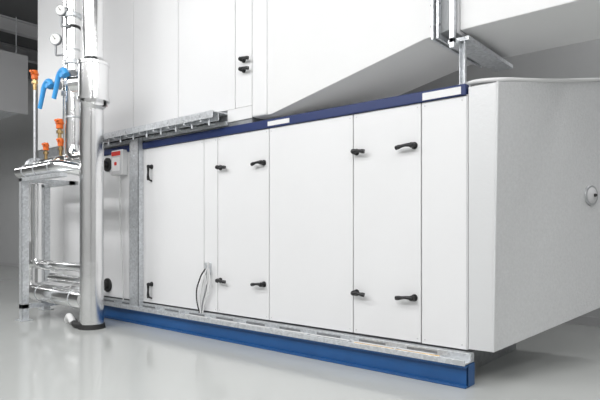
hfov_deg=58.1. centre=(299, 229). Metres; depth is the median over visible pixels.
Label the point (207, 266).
electrical cable
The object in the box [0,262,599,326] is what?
baseboard
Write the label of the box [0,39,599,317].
wall
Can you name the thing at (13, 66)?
ventilation duct
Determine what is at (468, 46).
post
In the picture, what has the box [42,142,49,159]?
valve actuator
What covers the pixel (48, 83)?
valve
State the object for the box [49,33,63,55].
pressure gauge
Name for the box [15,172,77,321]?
support stand
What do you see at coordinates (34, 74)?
valve actuator
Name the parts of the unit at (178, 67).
panel, panel, panel, panel, gutter rail, panel, profile rail, lever, lever, panel, corner post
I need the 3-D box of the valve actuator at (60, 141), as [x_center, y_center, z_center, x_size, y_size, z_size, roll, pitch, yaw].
[-2.707,-0.941,6.099,0.078,0.198,0.115,0,0,-16]
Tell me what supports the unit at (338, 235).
on the floor
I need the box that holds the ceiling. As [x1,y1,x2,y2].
[0,0,37,69]
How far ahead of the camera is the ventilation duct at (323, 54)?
4.27 m
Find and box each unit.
[38,0,278,158]
[38,84,515,388]
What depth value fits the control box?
6.39 m
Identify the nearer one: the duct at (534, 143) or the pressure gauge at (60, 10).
the duct at (534, 143)
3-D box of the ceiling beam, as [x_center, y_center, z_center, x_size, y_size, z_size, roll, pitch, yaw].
[-10.843,-4.210,10.598,6.960,0.280,10.800,0,0,40]
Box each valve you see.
[37,78,61,108]
[52,67,76,98]
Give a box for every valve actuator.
[29,70,38,89]
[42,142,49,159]
[54,118,63,137]
[56,138,63,155]
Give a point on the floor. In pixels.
(44, 357)
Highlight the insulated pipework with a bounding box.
[14,0,111,329]
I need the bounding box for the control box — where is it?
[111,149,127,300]
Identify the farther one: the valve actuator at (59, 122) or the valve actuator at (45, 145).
the valve actuator at (45, 145)
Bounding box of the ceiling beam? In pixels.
[0,14,37,80]
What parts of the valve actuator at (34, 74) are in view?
stem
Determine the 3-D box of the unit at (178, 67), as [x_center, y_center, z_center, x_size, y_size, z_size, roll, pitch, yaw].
[-1.718,-2.278,6.852,4.665,2.544,1.514,0,0,40]
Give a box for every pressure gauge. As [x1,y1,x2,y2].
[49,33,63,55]
[55,5,69,27]
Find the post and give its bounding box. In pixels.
[448,0,512,85]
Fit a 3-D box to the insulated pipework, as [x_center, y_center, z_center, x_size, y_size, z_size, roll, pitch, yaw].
[-2.791,-1.645,6.456,2.116,5.390,0.881,0,0,40]
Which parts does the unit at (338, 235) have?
panel, panel, rail, panel, panel, lever, lever, panel, panel, lever, lever, panel, lever, lever, casing, rail, panel, lever, lever, panel, lever, lever, frame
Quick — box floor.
[0,265,599,399]
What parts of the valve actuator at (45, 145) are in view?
stem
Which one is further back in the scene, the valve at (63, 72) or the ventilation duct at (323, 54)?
the valve at (63, 72)
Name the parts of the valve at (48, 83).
lever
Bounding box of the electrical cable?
[196,262,210,313]
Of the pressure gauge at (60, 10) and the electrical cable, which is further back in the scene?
the pressure gauge at (60, 10)
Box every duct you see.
[0,17,27,119]
[268,0,599,116]
[458,77,599,351]
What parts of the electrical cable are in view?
junction plate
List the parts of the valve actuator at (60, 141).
stem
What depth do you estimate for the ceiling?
10.95 m
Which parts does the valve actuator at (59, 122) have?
stem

